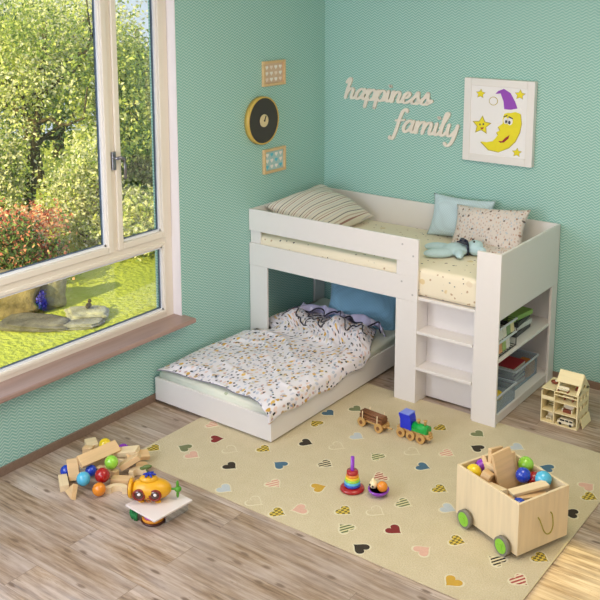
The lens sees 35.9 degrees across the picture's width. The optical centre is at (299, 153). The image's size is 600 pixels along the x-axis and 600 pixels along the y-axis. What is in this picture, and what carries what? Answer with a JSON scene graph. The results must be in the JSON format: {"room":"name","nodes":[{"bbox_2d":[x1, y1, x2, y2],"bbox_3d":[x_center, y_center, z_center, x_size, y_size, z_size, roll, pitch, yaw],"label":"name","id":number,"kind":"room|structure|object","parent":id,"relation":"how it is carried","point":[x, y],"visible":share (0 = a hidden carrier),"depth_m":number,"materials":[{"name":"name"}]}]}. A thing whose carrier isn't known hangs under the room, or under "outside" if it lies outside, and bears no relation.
{"room":"bedroom","nodes":[
{"label":"bedroom","id":0,"kind":"room"},
{"bbox_2d":[0,0,324,466],"bbox_3d":[-1.876,0.327,5.178,0.250,3.150,6.600,8,13,36],"label":"wall","id":1,"kind":"structure","parent":0,"point":[222,46],"depth_m":6.68,"materials":[{"name":"paint"}]},
{"bbox_2d":[0,393,156,476],"bbox_3d":[-1.770,1.864,5.378,0.014,0.055,6.600,8,13,36],"label":"baseboard","id":2,"kind":"structure","parent":1,"relation":"attached to","point":[88,429],"depth_m":5.83,"materials":[{"name":"brown wood"}]},
{"bbox_2d":[0,0,195,403],"bbox_3d":[-1.969,0.252,5.033,0.475,2.450,3.521,8,13,36],"label":"window","id":3,"kind":"structure","parent":1,"relation":"in","point":[18,378],"depth_m":6.00,"materials":[{"name":"white paint"}]},
{"bbox_2d":[244,96,278,144],"bbox_3d":[-0.283,-0.250,6.979,0.051,0.364,0.364,8,13,36],"label":"wall clock","id":4,"kind":"object","parent":1,"relation":"attached to","point":[261,121],"visible":1,"depth_m":6.95,"materials":[{"name":"gold metal"}]},
{"bbox_2d":[262,59,285,86],"bbox_3d":[-0.198,-0.614,7.053,0.022,0.190,0.270,8,13,36],"label":"wall picture","id":5,"kind":"object","parent":1,"relation":"attached to","point":[274,71],"visible":1,"depth_m":7.05,"materials":[{"name":"brown wood"}]},
{"bbox_2d":[265,62,282,83],"bbox_3d":[-0.203,-0.615,7.057,0.007,0.150,0.230,8,13,36],"label":"artwork","id":6,"kind":"object","parent":5,"relation":"attached to","point":[273,70],"depth_m":7.06},
{"bbox_2d":[262,145,285,174],"bbox_3d":[-0.198,0.048,7.174,0.022,0.190,0.270,8,13,36],"label":"wall picture","id":7,"kind":"object","parent":1,"relation":"attached to","point":[273,159],"visible":1,"depth_m":7.17,"materials":[{"name":"brown wood"}]},
{"bbox_2d":[266,149,282,170],"bbox_3d":[-0.203,0.047,7.177,0.007,0.150,0.230,8,13,36],"label":"artwork","id":8,"kind":"object","parent":7,"relation":"attached to","point":[274,157],"depth_m":7.18},
{"bbox_2d":[0,365,599,599],"bbox_3d":[0.165,2.210,3.968,5.350,0.120,7.000,8,13,36],"label":"floor","id":9,"kind":"structure","parent":0,"point":[54,546],"depth_m":4.71,"materials":[{"name":"brown wood"}]},
{"bbox_2d":[58,474,68,491],"bbox_3d":[-1.353,1.884,5.306,0.050,0.040,0.130,-4,11,-19],"label":"block","id":10,"kind":"object","parent":9,"relation":"on","point":[62,479],"visible":0.93,"depth_m":5.27,"materials":[{"name":"brown wood"}]},
{"bbox_2d":[60,465,67,476],"bbox_3d":[-1.366,1.851,5.411,0.068,0.068,0.068,8,13,36],"label":"ball","id":11,"kind":"object","parent":9,"relation":"on","point":[63,470],"visible":0.62,"depth_m":5.38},
{"bbox_2d":[65,484,77,499],"bbox_3d":[-1.274,1.887,5.202,0.061,0.076,0.100,-7,12,-33],"label":"block","id":12,"kind":"object","parent":9,"relation":"on","point":[71,491],"visible":1,"depth_m":5.19,"materials":[{"name":"brown wood"}]},
{"bbox_2d":[66,458,79,480],"bbox_3d":[-1.309,1.825,5.356,0.081,0.133,0.046,-1,10,-3],"label":"block","id":13,"kind":"object","parent":9,"relation":"on","point":[73,468],"visible":0.8,"depth_m":5.34,"materials":[{"name":"brown wood"}]},
{"bbox_2d":[76,471,90,485],"bbox_3d":[-1.232,1.849,5.270,0.080,0.080,0.080,8,13,36],"label":"ball","id":14,"kind":"object","parent":9,"relation":"on","point":[83,478],"visible":1,"depth_m":5.24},
{"bbox_2d":[82,445,93,453],"bbox_3d":[-1.288,1.824,5.638,0.060,0.090,0.040,2,11,12],"label":"block","id":15,"kind":"object","parent":9,"relation":"on","point":[85,448],"visible":0.47,"depth_m":5.62,"materials":[{"name":"brown wood"}]},
{"bbox_2d":[85,465,96,476],"bbox_3d":[-1.217,1.844,5.391,0.068,0.068,0.068,8,13,36],"label":"ball","id":16,"kind":"object","parent":9,"relation":"on","point":[91,469],"visible":0.8,"depth_m":5.37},
{"bbox_2d":[84,437,98,448],"bbox_3d":[-1.285,1.795,5.713,0.070,0.045,0.100,-4,11,-23],"label":"block","id":17,"kind":"object","parent":9,"relation":"on","point":[93,441],"visible":0.66,"depth_m":5.71,"materials":[{"name":"brown wood"}]},
{"bbox_2d":[92,482,105,496],"bbox_3d":[-1.129,1.885,5.205,0.076,0.076,0.076,8,13,36],"label":"ball","id":18,"kind":"object","parent":9,"relation":"on","point":[99,488],"visible":1,"depth_m":5.18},
{"bbox_2d":[95,467,109,482],"bbox_3d":[-1.127,1.833,5.282,0.086,0.086,0.086,8,13,36],"label":"ball","id":19,"kind":"object","parent":9,"relation":"on","point":[102,474],"visible":0.93,"depth_m":5.25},
{"bbox_2d":[92,454,115,466],"bbox_3d":[-1.180,1.823,5.531,0.160,0.080,0.060,-3,11,-18],"label":"block","id":20,"kind":"object","parent":9,"relation":"on","point":[101,462],"visible":0.16,"depth_m":5.50,"materials":[{"name":"brown wood"}]},
{"bbox_2d":[76,440,120,468],"bbox_3d":[-1.184,1.766,5.447,0.073,0.065,0.270,9,14,42],"label":"block","id":21,"kind":"object","parent":20,"relation":"on","point":[95,455],"visible":1,"depth_m":5.43,"materials":[{"name":"brown wood"}]},
{"bbox_2d":[116,445,139,457],"bbox_3d":[-1.028,1.777,5.534,0.134,0.062,0.072,2,11,12],"label":"block","id":22,"kind":"object","parent":21,"relation":"on","point":[129,450],"visible":0.76,"depth_m":5.51,"materials":[{"name":"brown wood"}]},
{"bbox_2d":[99,438,110,445],"bbox_3d":[-1.194,1.779,5.673,0.076,0.076,0.076,8,13,36],"label":"ball","id":23,"kind":"object","parent":9,"relation":"on","point":[103,441],"visible":0.47,"depth_m":5.65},
{"bbox_2d":[96,465,118,477],"bbox_3d":[-1.121,1.853,5.396,0.140,0.045,0.035,5,11,24],"label":"block","id":24,"kind":"object","parent":9,"relation":"on","point":[112,471],"visible":0.5,"depth_m":5.37,"materials":[{"name":"brown wood"}]},
{"bbox_2d":[104,455,117,468],"bbox_3d":[-1.095,1.790,5.377,0.080,0.080,0.080,8,13,36],"label":"ball","id":25,"kind":"object","parent":24,"relation":"on","point":[111,461],"visible":1,"depth_m":5.35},
{"bbox_2d":[105,483,126,493],"bbox_3d":[-1.034,1.897,5.252,0.130,0.035,0.055,0,10,2],"label":"block","id":26,"kind":"object","parent":9,"relation":"on","point":[121,487],"visible":0.91,"depth_m":5.24,"materials":[{"name":"brown wood"}]},
{"bbox_2d":[110,475,132,485],"bbox_3d":[-1.024,1.880,5.321,0.120,0.045,0.055,1,10,7],"label":"block","id":27,"kind":"object","parent":9,"relation":"on","point":[124,479],"visible":0.53,"depth_m":5.30,"materials":[{"name":"brown wood"}]},
{"bbox_2d":[129,466,145,476],"bbox_3d":[-0.948,1.863,5.425,0.110,0.040,0.060,-2,11,-13],"label":"block","id":28,"kind":"object","parent":9,"relation":"on","point":[134,471],"visible":0.69,"depth_m":5.42,"materials":[{"name":"brown wood"}]},
{"bbox_2d":[119,452,140,470],"bbox_3d":[-0.993,1.799,5.416,0.127,0.097,0.050,0,10,-1],"label":"block","id":29,"kind":"object","parent":28,"relation":"on","point":[136,457],"visible":1,"depth_m":5.39,"materials":[{"name":"brown wood"}]},
{"bbox_2d":[136,461,147,469],"bbox_3d":[-0.937,1.854,5.485,0.070,0.035,0.070,8,13,36],"label":"block","id":30,"kind":"object","parent":9,"relation":"on","point":[141,463],"visible":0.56,"depth_m":5.49,"materials":[{"name":"brown wood"}]},
{"bbox_2d":[125,490,191,526],"bbox_3d":[-0.761,1.920,5.014,0.240,0.077,0.270,9,14,40],"label":"toy","id":31,"kind":"object","parent":9,"relation":"on","point":[154,514],"visible":0.94,"depth_m":4.96,"materials":[{"name":"white plastic"}]},
{"bbox_2d":[127,465,181,502],"bbox_3d":[-0.786,1.780,5.020,0.287,0.196,0.144,1,10,3],"label":"toy submarine","id":32,"kind":"object","parent":31,"relation":"on","point":[151,487],"visible":1,"depth_m":4.99,"materials":[{"name":"orange plastic"}]},
{"bbox_2d":[143,471,155,477],"bbox_3d":[-0.815,1.731,5.016,0.075,0.017,0.063,1,10,3],"label":"flower","id":33,"kind":"object","parent":32,"relation":"on","point":[148,474],"depth_m":5.01,"materials":[{"name":"plastic"}]},
{"bbox_2d":[155,344,394,441],"bbox_3d":[0.001,1.534,6.838,1.016,0.180,1.962,8,13,36],"label":"bed","id":34,"kind":"object","parent":9,"relation":"on","point":[249,421],"visible":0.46,"depth_m":6.12,"materials":[{"name":"white laminate"}]},
{"bbox_2d":[160,297,394,414],"bbox_3d":[0.001,1.484,6.828,0.972,0.173,1.916,8,13,36],"label":"mattress","id":35,"kind":"object","parent":34,"relation":"on","point":[380,343],"visible":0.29,"depth_m":6.20,"materials":[{"name":"fabric"}]},
{"bbox_2d":[157,302,385,424],"bbox_3d":[-0.142,1.393,6.586,1.031,0.242,1.532,8,13,36],"label":"duvet","id":36,"kind":"object","parent":35,"relation":"on","point":[306,352],"visible":0.99,"depth_m":6.46,"materials":[{"name":"fabric"}]},
{"bbox_2d":[329,283,395,330],"bbox_3d":[0.493,1.209,7.258,0.613,0.300,0.307,3,11,15],"label":"pillow","id":37,"kind":"object","parent":35,"relation":"on","point":[381,308],"visible":0.59,"depth_m":7.19,"materials":[{"name":"blue fabric"}]},
{"bbox_2d":[139,383,599,599],"bbox_3d":[0.472,1.847,5.596,2.468,0.009,1.755,8,13,36],"label":"rug","id":38,"kind":"object","parent":9,"relation":"on","point":[414,532],"visible":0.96,"depth_m":5.37,"materials":[{"name":"carpet"}]},
{"bbox_2d":[125,449,149,459],"bbox_3d":[-0.971,1.801,5.533,0.144,0.060,0.069,-5,11,-25],"label":"block","id":39,"kind":"object","parent":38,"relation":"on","point":[144,453],"visible":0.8,"depth_m":5.53,"materials":[{"name":"brown wood"}]},
{"bbox_2d":[340,456,364,494],"bbox_3d":[0.296,1.806,5.242,0.141,0.199,0.141,8,13,36],"label":"stacking toy","id":40,"kind":"object","parent":38,"relation":"on","point":[352,485],"visible":1,"depth_m":5.22,"materials":[{"name":"plastic"}]},
{"bbox_2d":[357,407,392,432],"bbox_3d":[0.492,1.719,5.970,0.255,0.108,0.094,9,14,41],"label":"wagon","id":41,"kind":"object","parent":38,"relation":"on","point":[361,421],"visible":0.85,"depth_m":5.95,"materials":[{"name":"brown wood"}]},
{"bbox_2d":[360,415,382,425],"bbox_3d":[0.458,1.715,5.965,0.176,0.017,0.017,9,14,41],"label":"log","id":42,"kind":"object","parent":41,"relation":"on","point":[366,418],"visible":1,"depth_m":5.96,"materials":[{"name":"brown wood"}]},
{"bbox_2d":[360,412,382,422],"bbox_3d":[0.458,1.699,5.962,0.176,0.017,0.017,9,14,41],"label":"log","id":43,"kind":"object","parent":42,"relation":"on","point":[364,415],"visible":1,"depth_m":5.95,"materials":[{"name":"brown wood"}]},
{"label":"log","id":44,"kind":"object","parent":41,"relation":"on","visible":0},
{"label":"log","id":45,"kind":"object","parent":44,"relation":"on","visible":0},
{"bbox_2d":[360,410,383,419],"bbox_3d":[0.463,1.681,5.965,0.176,0.017,0.017,9,14,41],"label":"log","id":46,"kind":"object","parent":45,"relation":"on","point":[365,412],"visible":1,"depth_m":5.96,"materials":[{"name":"brown wood"}]},
{"bbox_2d":[368,478,388,496],"bbox_3d":[0.441,1.868,5.194,0.120,0.094,0.119,8,13,36],"label":"toy","id":47,"kind":"object","parent":38,"relation":"on","point":[380,489],"visible":1,"depth_m":5.16,"materials":[{"name":"beige paint"}]},
{"bbox_2d":[396,408,432,443],"bbox_3d":[0.725,1.715,5.832,0.240,0.166,0.094,8,13,38],"label":"locomotive","id":48,"kind":"object","parent":38,"relation":"on","point":[408,425],"visible":1,"depth_m":5.81,"materials":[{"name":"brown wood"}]},
{"bbox_2d":[456,453,569,555],"bbox_3d":[1.114,1.824,4.845,0.432,0.306,0.490,-6,12,-31],"label":"wagon","id":49,"kind":"object","parent":38,"relation":"on","point":[515,527],"visible":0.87,"depth_m":4.70,"materials":[{"name":"brown wood"}]},
{"bbox_2d":[467,463,481,476],"bbox_3d":[0.921,1.687,4.915,0.084,0.084,0.084,8,13,36],"label":"ball","id":50,"kind":"object","parent":49,"relation":"in","point":[474,468],"visible":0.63,"depth_m":4.89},
{"bbox_2d":[476,459,484,470],"bbox_3d":[0.979,1.677,4.973,0.076,0.076,0.076,8,13,36],"label":"ball","id":51,"kind":"object","parent":49,"relation":"in","point":[479,462],"visible":0.3,"depth_m":4.95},
{"bbox_2d":[480,469,494,481],"bbox_3d":[0.970,1.696,4.839,0.073,0.097,0.064,8,13,38],"label":"block","id":52,"kind":"object","parent":49,"relation":"in","point":[487,475],"visible":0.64,"depth_m":4.82,"materials":[{"name":"brown wood"}]},
{"bbox_2d":[488,481,507,494],"bbox_3d":[1.004,1.720,4.764,0.035,0.062,0.162,-5,11,-25],"label":"block","id":53,"kind":"object","parent":49,"relation":"in","point":[504,490],"visible":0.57,"depth_m":4.72,"materials":[{"name":"brown wood"}]},
{"bbox_2d":[515,467,530,482],"bbox_3d":[1.169,1.683,4.854,0.080,0.080,0.080,8,13,36],"label":"ball","id":54,"kind":"object","parent":49,"relation":"in","point":[523,475],"visible":1,"depth_m":4.83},
{"bbox_2d":[518,456,533,470],"bbox_3d":[1.204,1.657,4.942,0.084,0.084,0.084,8,13,36],"label":"ball","id":55,"kind":"object","parent":49,"relation":"in","point":[525,461],"visible":0.68,"depth_m":4.91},
{"bbox_2d":[514,491,545,499],"bbox_3d":[1.176,1.739,4.705,0.180,0.030,0.050,-3,11,-15],"label":"block","id":56,"kind":"object","parent":49,"relation":"in","point":[533,494],"visible":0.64,"depth_m":4.70,"materials":[{"name":"brown wood"}]},
{"bbox_2d":[508,480,549,496],"bbox_3d":[1.166,1.706,4.725,0.220,0.030,0.051,-4,11,-21],"label":"block","id":57,"kind":"object","parent":56,"relation":"on","point":[538,485],"visible":1,"depth_m":4.71,"materials":[{"name":"brown wood"}]},
{"bbox_2d":[527,471,536,483],"bbox_3d":[1.232,1.712,4.874,0.080,0.080,0.080,8,13,36],"label":"ball","id":58,"kind":"object","parent":49,"relation":"in","point":[533,473],"visible":0.35,"depth_m":4.85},
{"bbox_2d":[535,470,551,484],"bbox_3d":[1.264,1.690,4.813,0.086,0.086,0.086,8,13,36],"label":"ball","id":59,"kind":"object","parent":49,"relation":"in","point":[543,475],"visible":0.74,"depth_m":4.79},
{"bbox_3d":[1.105,1.847,4.871,0.318,0.160,0.400,-6,12,-31],"label":"heap","id":60,"kind":"object","parent":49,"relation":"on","visible":0},
{"bbox_2d":[484,462,493,472],"bbox_3d":[0.995,1.697,4.891,0.074,0.156,0.052,5,12,26],"label":"block","id":61,"kind":"object","parent":60,"relation":"on","point":[488,465],"visible":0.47,"depth_m":4.86,"materials":[{"name":"brown wood"}]},
{"bbox_2d":[488,446,502,482],"bbox_3d":[1.032,1.674,4.904,0.139,0.253,0.054,-8,13,-39],"label":"block","id":62,"kind":"object","parent":60,"relation":"on","point":[491,450],"visible":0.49,"depth_m":4.88,"materials":[{"name":"brown wood"}]},
{"bbox_2d":[490,446,517,495],"bbox_3d":[1.077,1.682,4.859,0.151,0.267,0.081,-6,12,-31],"label":"block","id":63,"kind":"object","parent":60,"relation":"on","point":[502,460],"visible":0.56,"depth_m":4.85,"materials":[{"name":"brown wood"}]},
{"bbox_2d":[511,451,519,485],"bbox_3d":[1.134,1.681,4.921,0.054,0.202,0.058,-6,12,-31],"label":"block","id":64,"kind":"object","parent":60,"relation":"on","point":[512,452],"visible":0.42,"depth_m":4.91,"materials":[{"name":"brown wood"}]},
{"bbox_2d":[249,188,560,427],"bbox_3d":[0.728,1.027,6.878,2.056,1.164,0.978,8,13,36],"label":"bed","id":65,"kind":"object","parent":9,"relation":"on","point":[447,351],"visible":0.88,"depth_m":6.34,"materials":[{"name":"white laminate"}]},
{"bbox_2d":[258,219,476,306],"bbox_3d":[0.730,0.750,6.829,2.005,0.197,0.926,8,13,36],"label":"mattress","id":66,"kind":"object","parent":65,"relation":"on","point":[451,278],"visible":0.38,"depth_m":6.39,"materials":[{"name":"fabric"}]},
{"bbox_2d":[265,184,372,226],"bbox_3d":[0.158,0.452,7.240,0.526,0.306,0.731,8,13,37],"label":"pillow","id":67,"kind":"object","parent":66,"relation":"on","point":[319,202],"visible":0.73,"depth_m":7.13,"materials":[{"name":"fabric"}]},
{"bbox_2d":[424,238,485,258],"bbox_3d":[1.084,0.653,6.480,0.428,0.116,0.321,2,10,9],"label":"plush toy","id":68,"kind":"object","parent":66,"relation":"on","point":[435,249],"visible":0.96,"depth_m":6.42,"materials":[{"name":"blue fabric"}]},
{"bbox_2d":[427,193,495,235],"bbox_3d":[1.195,0.478,6.889,0.505,0.301,0.170,6,12,31],"label":"pillow","id":69,"kind":"object","parent":66,"relation":"on","point":[444,220],"visible":0.55,"depth_m":6.90,"materials":[{"name":"fabric"}]},
{"bbox_2d":[451,204,530,247],"bbox_3d":[1.345,0.548,6.614,0.571,0.334,0.221,6,12,31],"label":"pillow","id":70,"kind":"object","parent":66,"relation":"on","point":[492,227],"visible":0.8,"depth_m":6.56,"materials":[{"name":"grey fabric"}]},
{"bbox_2d":[483,245,511,253],"bbox_3d":[1.415,0.671,6.545,0.500,0.074,0.340,6,12,28],"label":"pillow","id":71,"kind":"object","parent":66,"relation":"on","point":[492,249],"visible":0.12,"depth_m":6.44,"materials":[{"name":"grey fabric"}]},
{"bbox_2d":[497,377,516,399],"bbox_3d":[1.302,1.611,6.181,0.166,0.120,0.316,8,13,36],"label":"storage bin","id":72,"kind":"object","parent":65,"relation":"on","point":[500,378],"visible":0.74,"depth_m":6.21,"materials":[{"name":"grey plastic"}]},
{"bbox_2d":[499,316,517,356],"bbox_3d":[1.325,1.200,6.076,0.078,0.200,0.306,8,13,36],"label":"rack","id":73,"kind":"object","parent":65,"relation":"on","point":[516,318],"visible":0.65,"depth_m":6.09,"materials":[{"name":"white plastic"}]},
{"bbox_2d":[498,349,538,373],"bbox_3d":[1.488,1.523,6.595,0.276,0.145,0.396,8,13,36],"label":"storage bin","id":74,"kind":"object","parent":65,"relation":"on","point":[533,353],"visible":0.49,"depth_m":6.51,"materials":[{"name":"grey plastic"}]},
{"bbox_2d":[498,375,524,387],"bbox_3d":[1.460,1.586,6.552,0.190,0.027,0.200,9,14,40],"label":"book","id":75,"kind":"object","parent":74,"relation":"in","point":[523,377],"visible":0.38,"depth_m":6.47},
{"bbox_2d":[498,371,524,383],"bbox_3d":[1.460,1.559,6.547,0.190,0.027,0.200,8,13,36],"label":"book","id":76,"kind":"object","parent":75,"relation":"on","point":[523,373],"visible":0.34,"depth_m":6.47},
{"bbox_2d":[498,369,524,379],"bbox_3d":[1.460,1.531,6.542,0.190,0.027,0.200,7,12,32],"label":"book","id":77,"kind":"object","parent":76,"relation":"on","point":[517,375],"visible":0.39,"depth_m":6.45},
{"bbox_2d":[498,366,525,376],"bbox_3d":[1.460,1.504,6.537,0.190,0.027,0.200,9,14,40],"label":"book","id":78,"kind":"object","parent":77,"relation":"on","point":[511,374],"visible":0.32,"depth_m":6.44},
{"bbox_2d":[498,356,525,370],"bbox_3d":[1.460,1.476,6.532,0.190,0.027,0.200,8,13,36],"label":"book","id":79,"kind":"object","parent":78,"relation":"on","point":[510,363],"visible":0.55,"depth_m":6.49,"materials":[{"name":"paper"}]},
{"bbox_2d":[520,357,534,376],"bbox_3d":[1.615,1.531,6.652,0.100,0.100,0.120,8,13,36],"label":"carton","id":80,"kind":"object","parent":74,"relation":"in","point":[529,370],"visible":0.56,"depth_m":6.61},
{"bbox_2d":[508,324,529,337],"bbox_3d":[1.468,1.211,6.477,0.200,0.034,0.260,7,13,34],"label":"game box","id":81,"kind":"object","parent":65,"relation":"on","point":[523,329],"visible":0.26,"depth_m":6.38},
{"bbox_2d":[500,318,531,331],"bbox_3d":[1.468,1.176,6.471,0.200,0.034,0.260,9,14,40],"label":"game box","id":82,"kind":"object","parent":81,"relation":"on","point":[529,320],"visible":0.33,"depth_m":6.42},
{"bbox_2d":[500,315,529,327],"bbox_3d":[1.468,1.141,6.464,0.200,0.034,0.260,6,12,31],"label":"game box","id":83,"kind":"object","parent":82,"relation":"on","point":[520,322],"visible":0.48,"depth_m":6.36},
{"bbox_2d":[504,306,532,321],"bbox_3d":[1.468,1.106,6.458,0.200,0.034,0.260,10,14,43],"label":"game box","id":84,"kind":"object","parent":83,"relation":"on","point":[522,312],"visible":0.37,"depth_m":6.41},
{"bbox_2d":[496,366,546,418],"bbox_3d":[1.310,1.617,6.541,0.584,0.020,0.932,8,13,36],"label":"shelf","id":85,"kind":"object","parent":65,"relation":"attached to","point":[516,394],"depth_m":6.41,"materials":[{"name":"white laminate"}]},
{"bbox_2d":[498,315,548,362],"bbox_3d":[1.310,1.240,6.473,0.584,0.021,0.932,8,13,36],"label":"shelf","id":86,"kind":"object","parent":65,"relation":"attached to","point":[539,323],"depth_m":6.40,"materials":[{"name":"white laminate"}]},
{"bbox_2d":[540,369,590,430],"bbox_3d":[1.753,1.586,6.079,0.271,0.350,0.208,8,13,36],"label":"dollhouse","id":87,"kind":"object","parent":9,"relation":"on","point":[581,416],"visible":0.96,"depth_m":6.04,"materials":[{"name":"brown wood"}]},
{"bbox_2d":[558,385,568,393],"bbox_3d":[1.705,1.525,5.995,0.068,0.030,0.028,8,13,36],"label":"bench","id":88,"kind":"object","parent":87,"relation":"on","point":[560,387],"visible":1,"depth_m":5.99,"materials":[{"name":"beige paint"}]},
{"bbox_2d":[557,416,574,427],"bbox_3d":[1.731,1.743,6.028,0.110,0.044,0.040,8,13,36],"label":"toy car","id":89,"kind":"object","parent":87,"relation":"on","point":[562,420],"visible":1,"depth_m":6.01,"materials":[{"name":"beige paint"}]},
{"bbox_2d":[562,404,573,414],"bbox_3d":[1.745,1.663,6.032,0.070,0.042,0.042,8,13,36],"label":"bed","id":90,"kind":"object","parent":87,"relation":"on","point":[566,409],"visible":0.94,"depth_m":6.03,"materials":[{"name":"beige paint"}]},
{"bbox_2d":[368,486,388,496],"bbox_3d":[0.441,1.895,5.199,0.120,0.038,0.119,8,13,36],"label":"bowl","id":91,"kind":"object","parent":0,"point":[375,491],"depth_m":5.16,"materials":[{"name":"plastic"}]},
{"bbox_2d":[324,0,599,382],"bbox_3d":[2.204,0.113,6.352,5.350,3.150,0.200,8,13,36],"label":"wall","id":92,"kind":"structure","parent":0,"point":[424,46],"depth_m":6.79,"materials":[{"name":"paint"}]},
{"bbox_2d":[344,77,433,108],"bbox_3d":[0.683,-0.458,7.264,0.814,0.241,0.019,8,13,36],"label":"wall lettering","id":93,"kind":"object","parent":92,"relation":"attached to","point":[376,93],"depth_m":7.28,"materials":[{"name":"paint"}]},
{"bbox_2d":[388,108,459,146],"bbox_3d":[0.945,-0.205,7.111,0.620,0.268,0.019,8,13,36],"label":"wall lettering","id":94,"kind":"object","parent":92,"relation":"attached to","point":[415,125],"depth_m":7.08,"materials":[{"name":"paint"}]},
{"bbox_2d":[462,77,537,167],"bbox_3d":[1.440,-0.233,6.712,0.545,0.612,0.047,8,13,36],"label":"picture","id":95,"kind":"object","parent":92,"relation":"attached to","point":[499,120],"visible":1,"depth_m":6.69,"materials":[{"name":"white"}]},
{"bbox_2d":[469,85,527,158],"bbox_3d":[1.441,-0.233,6.713,0.435,0.502,0.038,8,13,36],"label":"artwork","id":96,"kind":"object","parent":95,"relation":"attached to","point":[498,114],"depth_m":6.69,"materials":[{"name":"paper"}]},
{"bbox_2d":[553,371,599,390],"bbox_3d":[2.165,1.655,6.526,4.886,0.055,0.014,8,13,36],"label":"baseboard","id":97,"kind":"structure","parent":92,"relation":"attached to","point":[594,385],"depth_m":6.58,"materials":[{"name":"brown wood"}]},
{"label":"outside","id":98,"kind":"structure","parent":0,"visible":0},
{"bbox_2d":[0,129,156,366],"bbox_3d":[-1.004,0.423,17.613,12.500,0.300,30.000,8,13,36],"label":"lawn","id":99,"kind":"structure","parent":98,"point":[128,289],"depth_m":10.45,"materials":[{"name":"green plant"}]},
{"bbox_2d":[0,269,40,319],"bbox_3d":[-3.143,1.487,9.754,0.864,0.580,0.419,-3,11,-14],"label":"boulder","id":100,"kind":"object","parent":99,"relation":"on","point":[25,301],"visible":0.43,"depth_m":9.64,"materials":[{"name":"stone"}]},
{"bbox_2d":[0,107,52,218],"bbox_3d":[-4.327,0.210,13.004,1.781,1.787,1.593,2,10,8],"label":"shrub","id":101,"kind":"object","parent":99,"relation":"on","point":[10,188],"visible":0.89,"depth_m":12.87,"materials":[{"name":"green plant"}]},
{"bbox_2d":[0,0,68,148],"bbox_3d":[-5.816,-1.508,14.572,4.714,4.590,3.871,10,14,43],"label":"tree","id":102,"kind":"object","parent":99,"relation":"on","point":[8,104],"visible":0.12,"depth_m":14.36,"materials":[{"name":"green plant"}]},
{"bbox_2d":[0,312,69,331],"bbox_3d":[-2.676,1.726,9.457,0.766,0.088,0.447,1,10,8],"label":"stepping stone","id":103,"kind":"object","parent":99,"relation":"on","point":[26,321],"visible":0.96,"depth_m":9.36,"materials":[{"name":"stone"}]},
{"bbox_2d":[0,193,76,258],"bbox_3d":[-3.656,0.962,11.389,1.924,0.897,1.620,10,14,42],"label":"shrub","id":104,"kind":"object","parent":99,"relation":"on","point":[46,216],"visible":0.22,"depth_m":11.36,"materials":[{"name":"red plant"}]},
{"bbox_2d":[0,206,83,279],"bbox_3d":[-3.263,1.082,10.836,1.579,0.858,1.744,-4,11,-22],"label":"shrub","id":105,"kind":"object","parent":99,"relation":"on","point":[16,251],"visible":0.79,"depth_m":10.59,"materials":[{"name":"green plant"}]},
{"bbox_2d":[36,289,47,313],"bbox_3d":[-2.721,1.560,9.772,0.121,0.276,0.184,-1,10,-8],"label":"clump","id":106,"kind":"object","parent":99,"relation":"on","point":[41,302],"visible":1,"depth_m":9.73,"materials":[{"name":"blue plant"}]},
{"bbox_2d":[39,278,66,310],"bbox_3d":[-2.688,1.454,10.004,0.296,0.525,0.330,5,11,25],"label":"boulder","id":107,"kind":"object","parent":99,"relation":"on","point":[55,296],"visible":0.41,"depth_m":9.90,"materials":[{"name":"stone"}]},
{"bbox_2d":[0,0,145,187],"bbox_3d":[-4.697,-1.375,15.666,4.166,3.951,4.868,-6,12,-28],"label":"tree","id":108,"kind":"object","parent":99,"relation":"on","point":[41,173],"visible":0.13,"depth_m":15.33,"materials":[{"name":"green plant"}]},
{"bbox_2d":[0,0,148,157],"bbox_3d":[-4.823,-1.939,18.302,4.368,4.099,4.843,8,13,36],"label":"tree","id":109,"kind":"object","parent":99,"relation":"on","point":[89,3],"visible":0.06,"depth_m":18.38,"materials":[{"name":"green plant"}]},
{"bbox_2d":[0,0,149,211],"bbox_3d":[-3.903,-1.085,13.247,3.237,4.234,3.454,-10,14,-44],"label":"tree","id":110,"kind":"object","parent":99,"relation":"on","point":[46,43],"visible":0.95,"depth_m":12.93,"materials":[{"name":"green plant"}]},
{"bbox_2d":[57,317,104,330],"bbox_3d":[-2.332,1.735,9.447,0.683,0.066,0.279,-2,10,-9],"label":"stepping stone","id":111,"kind":"object","parent":99,"relation":"on","point":[84,323],"visible":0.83,"depth_m":9.38,"materials":[{"name":"stone"}]},
{"bbox_2d":[25,122,142,245],"bbox_3d":[-2.866,0.368,12.389,1.608,1.696,1.516,-4,11,-19],"label":"shrub","id":112,"kind":"object","parent":99,"relation":"on","point":[80,194],"visible":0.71,"depth_m":12.17,"materials":[{"name":"green plant"}]},
{"bbox_2d":[64,305,109,319],"bbox_3d":[-2.226,1.675,9.690,0.468,0.115,0.377,-3,11,-14],"label":"stepping stone","id":113,"kind":"object","parent":99,"relation":"on","point":[75,312],"visible":0.8,"depth_m":9.61,"materials":[{"name":"stone"}]},
{"bbox_2d":[50,0,152,187],"bbox_3d":[-2.674,-0.701,13.404,1.733,3.421,1.807,1,10,4],"label":"tree","id":114,"kind":"object","parent":99,"relation":"on","point":[130,94],"visible":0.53,"depth_m":13.20,"materials":[{"name":"green plant"}]},
{"bbox_2d":[54,17,151,152],"bbox_3d":[-3.377,-1.424,18.923,3.910,2.864,4.037,-6,12,-29],"label":"tree","id":115,"kind":"object","parent":99,"relation":"on","point":[139,55],"visible":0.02,"depth_m":18.36,"materials":[{"name":"green plant"}]},
{"bbox_2d":[62,138,152,208],"bbox_3d":[-2.554,0.362,13.544,1.950,1.305,1.608,-4,11,-21],"label":"shrub","id":116,"kind":"object","parent":99,"relation":"on","point":[135,166],"visible":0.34,"depth_m":13.16,"materials":[{"name":"green plant"}]},
{"bbox_2d":[64,177,154,261],"bbox_3d":[-2.173,0.834,12.048,1.959,0.914,1.430,4,11,22],"label":"shrub","id":117,"kind":"object","parent":99,"relation":"on","point":[138,218],"visible":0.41,"depth_m":11.89,"materials":[{"name":"green plant"}]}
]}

